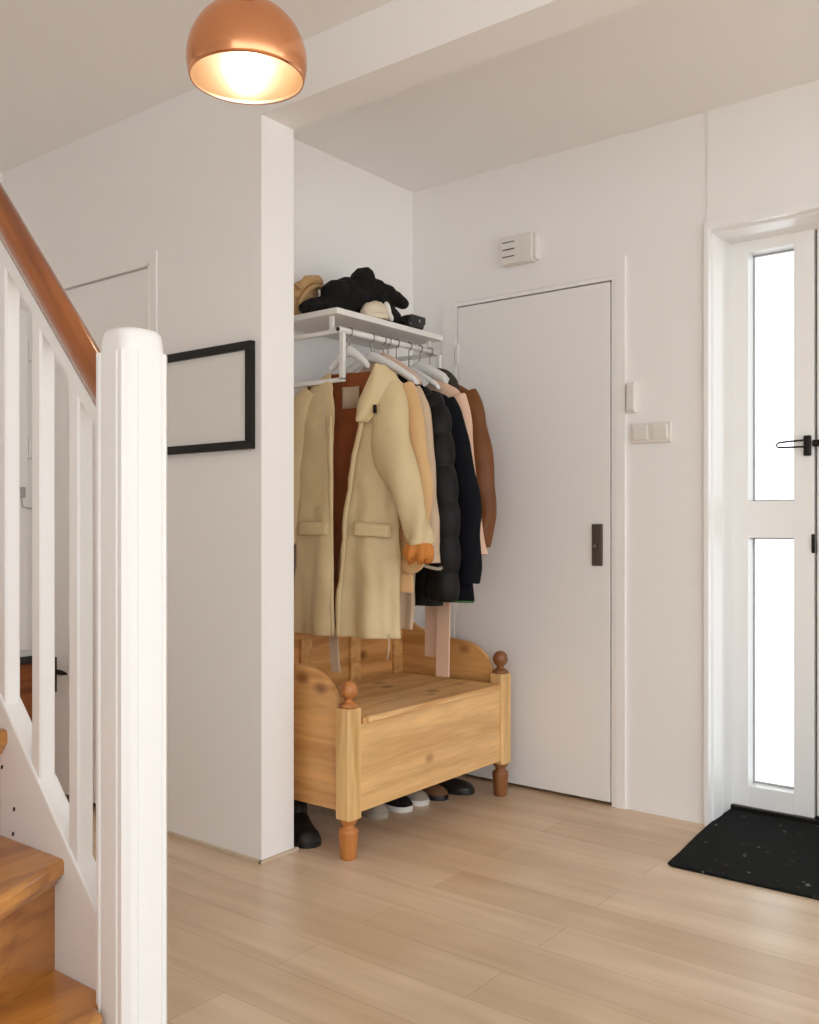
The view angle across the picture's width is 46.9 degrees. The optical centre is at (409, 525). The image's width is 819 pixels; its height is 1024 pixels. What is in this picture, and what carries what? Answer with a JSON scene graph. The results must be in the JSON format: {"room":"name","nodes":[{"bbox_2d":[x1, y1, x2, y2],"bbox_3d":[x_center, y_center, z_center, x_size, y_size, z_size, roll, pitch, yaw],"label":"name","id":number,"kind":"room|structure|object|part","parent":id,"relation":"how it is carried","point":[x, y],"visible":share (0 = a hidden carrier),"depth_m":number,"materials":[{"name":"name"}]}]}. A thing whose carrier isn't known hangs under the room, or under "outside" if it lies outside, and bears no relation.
{"room":"entrance hall","nodes":[
{"label":"entrance hall","id":0,"kind":"room"},
{"bbox_2d":[0,172,2,185],"bbox_3d":[-2.987,-0.212,2.666,0.210,2.625,3.730,0,0,38],"label":"wall","id":1,"kind":"structure","parent":0,"point":[1,174],"depth_m":4.07,"materials":[{"name":"white paint"}]},
{"bbox_2d":[3,87,293,859],"bbox_3d":[-1.157,-0.212,3.699,1.826,2.625,0.150,0,0,38],"label":"wall partition","id":2,"kind":"structure","parent":0,"point":[199,180],"depth_m":3.21,"materials":[{"name":"white paint"}]},
{"bbox_2d":[55,251,157,803],"bbox_3d":[-1.223,0.052,3.649,0.783,2.095,0.125,0,0,38],"label":"door","id":3,"kind":"structure","parent":2,"relation":"in","point":[123,293],"depth_m":3.69,"materials":[{"name":"white paint"}]},
{"bbox_3d":[-1.437,0.600,3.817,0.022,0.140,0.010,0,0,38],"label":"lock plate","id":4,"kind":"part","parent":3,"relation":"part of","materials":[{"name":"black metal"}]},
{"bbox_3d":[-1.407,0.575,3.739,0.050,0.023,0.178,0,0,-41],"label":"handle","id":5,"kind":"part","parent":3,"relation":"part of","materials":[{"name":"black metal"}]},
{"bbox_3d":[-1.223,0.071,3.680,0.745,2.058,0.060,0,0,38],"label":"frame","id":6,"kind":"part","parent":3,"relation":"part of","materials":[{"name":"white paint"}]},
{"bbox_3d":[-1.222,0.052,3.650,0.783,2.095,0.009,0,0,38],"label":"architrave","id":7,"kind":"part","parent":3,"relation":"part of","materials":[{"name":"white paint"}]},
{"bbox_2d":[167,340,254,454],"bbox_3d":[-0.709,-0.430,3.240,0.498,0.355,0.022,0,0,38],"label":"picture frame","id":8,"kind":"object","parent":2,"relation":"attached to","point":[211,390],"visible":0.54,"depth_m":3.21,"materials":[{"name":"black wood"}]},
{"bbox_2d":[167,830,298,863],"bbox_3d":[-0.646,1.095,3.301,0.550,0.010,0.173,0,0,38],"label":"baseboard","id":9,"kind":"structure","parent":2,"relation":"attached to","point":[230,852],"depth_m":3.17,"materials":[{"name":"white wood"}]},
{"bbox_2d":[294,139,412,576],"bbox_3d":[-0.388,-0.212,3.909,0.140,2.625,1.132,0,0,38],"label":"wall niche","id":10,"kind":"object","parent":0,"point":[347,217],"visible":0.21,"depth_m":3.92,"materials":[{"name":"white paint"}]},
{"bbox_2d":[294,307,442,387],"bbox_3d":[-0.190,-0.650,3.763,0.351,0.281,0.655,0,0,38],"label":"coat rack","id":11,"kind":"object","parent":10,"relation":"attached to","point":[331,323],"visible":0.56,"depth_m":3.62,"materials":[{"name":"white metal"}]},
{"bbox_2d":[294,275,322,314],"bbox_3d":[-0.401,-0.879,3.629,0.123,0.177,0.168,0,0,38],"label":"scarf","id":12,"kind":"object","parent":11,"relation":"on","point":[308,287],"visible":0.48,"depth_m":3.57,"materials":[{"name":"fabric"}]},
{"bbox_2d":[329,327,369,370],"bbox_3d":[-0.221,-0.651,3.457,0.160,0.156,0.030,0,0,30],"label":"hanger","id":13,"kind":"object","parent":11,"relation":"hanging from","point":[351,351],"visible":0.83,"depth_m":3.44,"materials":[{"name":"white plastic"}]},
{"bbox_2d":[294,363,434,672],"bbox_3d":[-0.190,-0.012,3.420,0.687,1.114,0.178,0,0,33],"label":"coat","id":14,"kind":"object","parent":13,"relation":"hanging from","point":[356,470],"visible":0.97,"depth_m":3.38,"materials":[{"name":"beige fabric"}]},
{"bbox_3d":[-0.121,-0.410,3.301,0.014,0.030,0.006,0,0,30],"label":"zip pull","id":15,"kind":"part","parent":14,"relation":"part of","materials":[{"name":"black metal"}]},
{"bbox_2d":[298,267,408,314],"bbox_3d":[-0.226,-0.904,3.700,0.199,0.232,0.531,0,0,42],"label":"coat","id":16,"kind":"object","parent":11,"relation":"on","point":[351,293],"visible":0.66,"depth_m":3.60,"materials":[{"name":"black fabric"}]},
{"bbox_2d":[360,301,388,319],"bbox_3d":[-0.137,-0.831,3.638,0.100,0.083,0.129,0,0,38],"label":"knit hat","id":17,"kind":"object","parent":11,"relation":"on","point":[376,309],"visible":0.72,"depth_m":3.59,"materials":[{"name":"beige fabric"}]},
{"bbox_3d":[-0.137,-0.831,3.636,0.090,0.083,0.126,0,0,38],"label":"crown","id":18,"kind":"part","parent":17,"relation":"part of","materials":[{"name":"beige fabric"}]},
{"bbox_2d":[346,333,418,384],"bbox_3d":[-0.144,-0.624,3.555,0.400,0.211,0.036,0,0,32],"label":"hanger","id":19,"kind":"object","parent":11,"relation":"hanging from","point":[371,356],"visible":0.77,"depth_m":3.52,"materials":[{"name":"white plastic"}]},
{"bbox_2d":[338,381,432,592],"bbox_3d":[-0.133,-0.157,3.496,0.524,0.794,0.095,0,0,35],"label":"coat","id":20,"kind":"object","parent":11,"relation":"hanging from","point":[417,433],"visible":0.12,"depth_m":3.36,"materials":[{"name":"fabric"}]},
{"bbox_3d":[-0.065,-0.712,3.657,0.022,0.022,0.628,0,0,38],"label":"rail","id":21,"kind":"part","parent":11,"relation":"part of","materials":[{"name":"white metal"}]},
{"bbox_2d":[359,336,421,383],"bbox_3d":[-0.101,-0.630,3.611,0.320,0.199,0.036,0,0,30],"label":"hanger","id":22,"kind":"object","parent":11,"relation":"hanging from","point":[386,355],"visible":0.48,"depth_m":3.58,"materials":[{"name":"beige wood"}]},
{"bbox_2d":[400,386,442,629],"bbox_3d":[-0.097,-0.084,3.569,0.535,0.936,0.106,0,0,40],"label":"coat","id":23,"kind":"object","parent":22,"relation":"hanging from","point":[407,600],"visible":0.11,"depth_m":3.44,"materials":[{"name":"beige fabric"}]},
{"bbox_2d":[384,302,408,325],"bbox_3d":[-0.068,-0.831,3.723,0.097,0.076,0.146,0,0,38],"label":"glove","id":24,"kind":"object","parent":11,"relation":"on","point":[394,316],"visible":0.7,"depth_m":3.69,"materials":[{"name":"black fabric"}]},
{"bbox_2d":[386,337,426,385],"bbox_3d":[-0.082,-0.628,3.634,0.320,0.203,0.036,0,0,30],"label":"hanger","id":25,"kind":"object","parent":11,"relation":"hanging from","point":[423,382],"visible":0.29,"depth_m":3.56,"materials":[{"name":"grey plastic"}]},
{"bbox_2d":[395,339,428,384],"bbox_3d":[-0.052,-0.633,3.674,0.280,0.192,0.036,0,0,35],"label":"hanger","id":26,"kind":"object","parent":11,"relation":"hanging from","point":[423,377],"visible":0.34,"depth_m":3.62,"materials":[{"name":"grey plastic"}]},
{"bbox_2d":[396,374,460,605],"bbox_3d":[-0.062,-0.149,3.656,0.640,0.898,0.129,0,0,40],"label":"coat","id":27,"kind":"object","parent":26,"relation":"hanging from","point":[432,587],"visible":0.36,"depth_m":3.45,"materials":[{"name":"black fabric"}]},
{"bbox_2d":[402,314,424,329],"bbox_3d":[0.013,-0.819,3.807,0.071,0.056,0.100,0,0,38],"label":"pouch","id":28,"kind":"object","parent":11,"relation":"on","point":[418,322],"visible":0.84,"depth_m":3.78,"materials":[{"name":"black leather"}]},
{"bbox_2d":[408,342,439,388],"bbox_3d":[-0.002,-0.630,3.737,0.280,0.198,0.030,0,0,35],"label":"hanger","id":29,"kind":"object","parent":11,"relation":"hanging from","point":[431,381],"visible":0.42,"depth_m":3.67,"materials":[{"name":"white plastic"}]},
{"bbox_2d":[431,390,481,602],"bbox_3d":[0.008,-0.124,3.722,0.640,0.831,0.099,0,0,35],"label":"coat","id":30,"kind":"object","parent":29,"relation":"hanging from","point":[469,499],"visible":0.19,"depth_m":3.54,"materials":[{"name":"black fabric"}]},
{"bbox_2d":[410,345,448,383],"bbox_3d":[0.041,-0.644,3.792,0.260,0.170,0.048,0,0,35],"label":"hanger","id":31,"kind":"object","parent":11,"relation":"hanging from","point":[432,372],"visible":0.66,"depth_m":3.74,"materials":[{"name":"white plastic"}]},
{"bbox_2d":[425,379,487,676],"bbox_3d":[0.071,-0.007,3.755,0.533,1.184,0.099,0,0,35],"label":"coat","id":32,"kind":"object","parent":31,"relation":"hanging from","point":[437,618],"visible":0.09,"depth_m":3.66,"materials":[{"name":"fabric"}]},
{"bbox_2d":[429,347,433,364],"bbox_3d":[0.084,-0.628,3.847,0.260,0.203,0.030,0,0,35],"label":"hanger","id":33,"kind":"object","parent":11,"relation":"hanging from","point":[429,347],"visible":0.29,"depth_m":3.85,"materials":[{"name":"white wood"}]},
{"bbox_2d":[437,368,496,547],"bbox_3d":[0.116,-0.272,3.810,0.519,0.742,0.129,0,0,35],"label":"leather jacket","id":34,"kind":"object","parent":33,"relation":"hanging from","point":[483,450],"visible":0.26,"depth_m":3.67,"materials":[{"name":"leather"}]},
{"bbox_2d":[0,0,818,191],"bbox_3d":[-0.127,-1.565,1.463,6.200,0.080,5.350,0,0,38],"label":"ceiling","id":35,"kind":"structure","parent":0,"point":[71,70],"depth_m":3.23,"materials":[{"name":"white paint"}]},
{"bbox_2d":[186,0,306,104],"bbox_3d":[-0.384,-1.289,2.227,0.281,0.471,0.281,0,0,38],"label":"pendant lamp","id":36,"kind":"object","parent":35,"relation":"hanging from","point":[246,52],"visible":1,"depth_m":2.16,"materials":[{"name":"orange metal"}]},
{"bbox_2d":[234,52,259,75],"bbox_3d":[-0.384,-1.151,2.227,0.060,0.168,0.060,0,0,38],"label":"bulb","id":37,"kind":"object","parent":36,"relation":"attached to","point":[247,63],"depth_m":2.21,"materials":[{"name":"white glass"}]},
{"bbox_2d":[261,0,649,128],"bbox_3d":[1.287,-1.434,1.791,4.374,0.182,0.148,0,0,38],"label":"beam","id":38,"kind":"structure","parent":35,"relation":"attached to","point":[395,46],"depth_m":2.72,"materials":[{"name":"white paint"}]},
{"bbox_2d":[65,774,818,1023],"bbox_3d":[0.393,1.130,0.423,8.300,0.060,6.350,0,0,38],"label":"floor","id":39,"kind":"structure","parent":0,"point":[527,905],"depth_m":2.60,"materials":[{"name":"brown wood"}]},
{"bbox_2d":[20,656,31,720],"bbox_3d":[-1.769,0.820,3.825,0.275,0.560,0.417,0,0,38],"label":"wooden chest","id":40,"kind":"object","parent":39,"relation":"on","point":[25,662],"visible":0.02,"depth_m":3.87,"materials":[{"name":"brown wood"}]},
{"bbox_2d":[20,310,31,656],"bbox_3d":[-1.761,-0.175,3.825,0.278,1.430,0.405,0,0,38],"label":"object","id":41,"kind":"object","parent":40,"relation":"on","point":[25,316],"visible":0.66,"depth_m":3.87,"materials":[{"name":"white paint"}]},
{"bbox_3d":[-1.688,-0.175,3.742,0.020,1.370,0.365,0,0,38],"label":"door","id":42,"kind":"part","parent":41,"relation":"part of","materials":[{"name":"white paint"}]},
{"bbox_2d":[0,182,166,1023],"bbox_3d":[-1.085,-0.232,1.676,1.772,2.664,0.949,0,0,38],"label":"staircase","id":43,"kind":"structure","parent":39,"relation":"on","point":[83,939],"depth_m":1.79,"materials":[{"name":"white paint"}]},
{"bbox_3d":[-1.029,-0.809,2.169,1.227,1.367,0.036,0,0,38],"label":"rail","id":44,"kind":"part","parent":43,"relation":"part of","materials":[{"name":"white paint"}]},
{"bbox_3d":[-1.035,-0.860,2.173,1.240,1.407,0.058,0,0,38],"label":"handrail","id":45,"kind":"part","parent":43,"relation":"part of","materials":[{"name":"brown wood"}]},
{"bbox_3d":[-0.522,0.389,1.774,0.102,1.422,0.102,0,0,38],"label":"newel post","id":46,"kind":"part","parent":43,"relation":"part of","materials":[{"name":"white paint"}]},
{"bbox_2d":[294,800,321,848],"bbox_3d":[-0.388,1.038,3.340,0.102,0.125,0.270,0,0,-24],"label":"boot","id":47,"kind":"object","parent":39,"relation":"on","point":[306,836],"visible":0.56,"depth_m":3.25,"materials":[{"name":"black leather"}]},
{"bbox_2d":[361,804,388,819],"bbox_3d":[-0.180,1.045,3.647,0.094,0.111,0.270,0,0,-40],"label":"shoe","id":48,"kind":"object","parent":39,"relation":"on","point":[381,811],"visible":0.19,"depth_m":3.55,"materials":[{"name":"beige"}]},
{"bbox_2d":[384,796,412,812],"bbox_3d":[-0.094,1.046,3.725,0.094,0.109,0.270,0,0,-44],"label":"sneaker","id":49,"kind":"object","parent":39,"relation":"on","point":[403,804],"visible":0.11,"depth_m":3.63,"materials":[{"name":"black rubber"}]},
{"bbox_2d":[294,621,510,860],"bbox_3d":[-0.114,0.740,3.642,0.571,0.720,1.000,0,0,38],"label":"storage bench","id":50,"kind":"object","parent":39,"relation":"on","point":[376,731],"visible":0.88,"depth_m":3.46,"materials":[{"name":"brown wood"}]},
{"bbox_3d":[-0.318,0.410,3.802,0.019,0.060,0.935,0,0,38],"label":"rail","id":51,"kind":"part","parent":50,"relation":"part of","materials":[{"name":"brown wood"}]},
{"bbox_3d":[-0.416,0.675,3.287,0.530,0.550,0.020,0,0,38],"label":"panel","id":52,"kind":"part","parent":50,"relation":"part of","materials":[{"name":"brown wood"}]},
{"bbox_3d":[-0.331,0.675,3.812,0.018,0.550,0.945,0,0,38],"label":"panel","id":53,"kind":"part","parent":50,"relation":"part of","materials":[{"name":"brown wood"}]},
{"bbox_3d":[-0.202,0.783,3.120,0.068,0.366,0.068,0,0,38],"label":"post","id":54,"kind":"part","parent":50,"relation":"part of","materials":[{"name":"brown wood"}]},
{"bbox_3d":[-0.202,1.033,3.120,0.067,0.134,0.067,0,0,38],"label":"leg","id":55,"kind":"part","parent":50,"relation":"part of","materials":[{"name":"orange wood"}]},
{"bbox_3d":[-0.088,0.648,3.632,0.514,0.023,0.810,0,0,38],"label":"seat lid","id":56,"kind":"part","parent":50,"relation":"part of","materials":[{"name":"brown wood"}]},
{"bbox_3d":[0.095,0.806,3.484,0.020,0.292,0.880,0,0,38],"label":"panel","id":57,"kind":"part","parent":50,"relation":"part of","materials":[{"name":"brown wood"}]},
{"bbox_3d":[0.159,0.675,4.025,0.530,0.550,0.020,0,0,38],"label":"panel","id":58,"kind":"part","parent":50,"relation":"part of","materials":[{"name":"brown wood"}]},
{"bbox_3d":[0.371,0.783,3.855,0.068,0.366,0.068,0,0,38],"label":"post","id":59,"kind":"part","parent":50,"relation":"part of","materials":[{"name":"brown wood"}]},
{"bbox_3d":[0.371,1.033,3.855,0.067,0.134,0.067,0,0,38],"label":"leg","id":60,"kind":"part","parent":50,"relation":"part of","materials":[{"name":"brown wood"}]},
{"bbox_2d":[405,790,428,806],"bbox_3d":[-0.033,1.046,3.803,0.270,0.109,0.094,0,0,42],"label":"sneaker","id":61,"kind":"object","parent":39,"relation":"on","point":[418,798],"visible":0.2,"depth_m":3.71,"materials":[{"name":"white rubber"}]},
{"bbox_2d":[422,784,448,800],"bbox_3d":[0.046,1.051,3.872,0.270,0.099,0.091,0,0,42],"label":"shoe","id":62,"kind":"object","parent":39,"relation":"on","point":[437,792],"visible":0.23,"depth_m":3.78,"materials":[{"name":"brown leather"}]},
{"bbox_2d":[438,778,474,795],"bbox_3d":[0.137,1.055,3.932,0.280,0.091,0.094,0,0,26],"label":"loafer","id":63,"kind":"object","parent":39,"relation":"on","point":[454,786],"visible":0.36,"depth_m":3.87,"materials":[{"name":"black leather"}]},
{"bbox_2d":[668,809,818,899],"bbox_3d":[1.467,1.095,3.006,1.144,0.010,0.714,0,0,38],"label":"doormat","id":64,"kind":"object","parent":39,"relation":"on","point":[769,852],"visible":1,"depth_m":3.14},
{"bbox_2d":[413,80,818,823],"bbox_3d":[1.932,-0.212,3.030,4.880,2.625,0.346,0,0,38],"label":"wall","id":65,"kind":"structure","parent":0,"point":[647,196],"depth_m":3.59,"materials":[{"name":"white paint"}]},
{"bbox_2d":[501,232,539,267],"bbox_3d":[0.461,-1.154,3.935,0.168,0.118,0.048,0,0,38],"label":"vent box","id":66,"kind":"object","parent":65,"relation":"attached to","point":[524,248],"visible":1,"depth_m":3.91,"materials":[{"name":"white plastic"}]},
{"bbox_2d":[442,256,625,808],"bbox_3d":[0.506,0.025,3.951,0.878,2.150,0.097,0,0,38],"label":"door","id":67,"kind":"structure","parent":65,"relation":"in","point":[544,352],"depth_m":3.86,"materials":[{"name":"white paint"}]},
{"bbox_3d":[0.744,0.075,3.734,0.046,0.166,0.010,0,0,38],"label":"lock plate","id":68,"kind":"part","parent":67,"relation":"part of","materials":[{"name":"brown metal"}]},
{"bbox_2d":[626,382,636,412],"bbox_3d":[0.855,-0.496,3.643,0.040,0.118,0.024,0,0,38],"label":"sensor box","id":69,"kind":"object","parent":65,"relation":"attached to","point":[631,387],"visible":1,"depth_m":3.63,"materials":[{"name":"white plastic"}]},
{"bbox_2d":[630,421,671,443],"bbox_3d":[0.918,-0.356,3.597,0.166,0.080,0.019,0,0,38],"label":"light switch","id":70,"kind":"object","parent":65,"relation":"attached to","point":[649,432],"visible":1,"depth_m":3.59,"materials":[{"name":"white plastic"}]},
{"bbox_2d":[704,201,818,825],"bbox_3d":[1.673,-0.005,3.168,1.299,2.210,0.266,0,0,38],"label":"door frame","id":71,"kind":"structure","parent":65,"relation":"attached to","point":[717,252],"depth_m":3.51,"materials":[{"name":"white wood"}]},
{"bbox_2d":[731,228,818,824],"bbox_3d":[1.774,-0.030,3.299,1.301,2.260,0.105,0,0,38],"label":"door","id":72,"kind":"structure","parent":65,"relation":"in","point":[797,518],"depth_m":3.52,"materials":[{"name":"white"}]},
{"bbox_3d":[1.395,-1.107,3.608,0.169,0.107,0.084,0,0,38],"label":"rail","id":73,"kind":"part","parent":72,"relation":"part of","materials":[{"name":"white wood"}]},
{"bbox_3d":[1.395,-0.025,3.608,0.169,0.140,0.084,0,0,38],"label":"rail","id":74,"kind":"part","parent":72,"relation":"part of","materials":[{"name":"white wood"}]},
{"bbox_3d":[1.395,1.039,3.608,0.169,0.078,0.084,0,0,38],"label":"rail","id":75,"kind":"part","parent":72,"relation":"part of","materials":[{"name":"white wood"}]},
{"bbox_2d":[775,435,818,455],"bbox_3d":[1.447,-0.297,3.498,0.172,0.075,0.026,0,0,38],"label":"guard","id":76,"kind":"object","parent":72,"relation":"attached to","point":[806,439],"visible":1,"depth_m":3.48,"materials":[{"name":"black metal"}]},
{"bbox_3d":[1.471,-0.297,3.486,0.026,0.075,0.016,0,0,38],"label":"plate","id":77,"kind":"part","parent":76,"relation":"part of","materials":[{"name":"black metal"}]},
{"bbox_2d":[811,534,814,552],"bbox_3d":[1.489,0.065,3.476,0.012,0.070,0.009,0,0,38],"label":"latch plate","id":78,"kind":"object","parent":72,"relation":"attached to","point":[812,535],"visible":1,"depth_m":3.47,"materials":[{"name":"black metal"}]}
]}

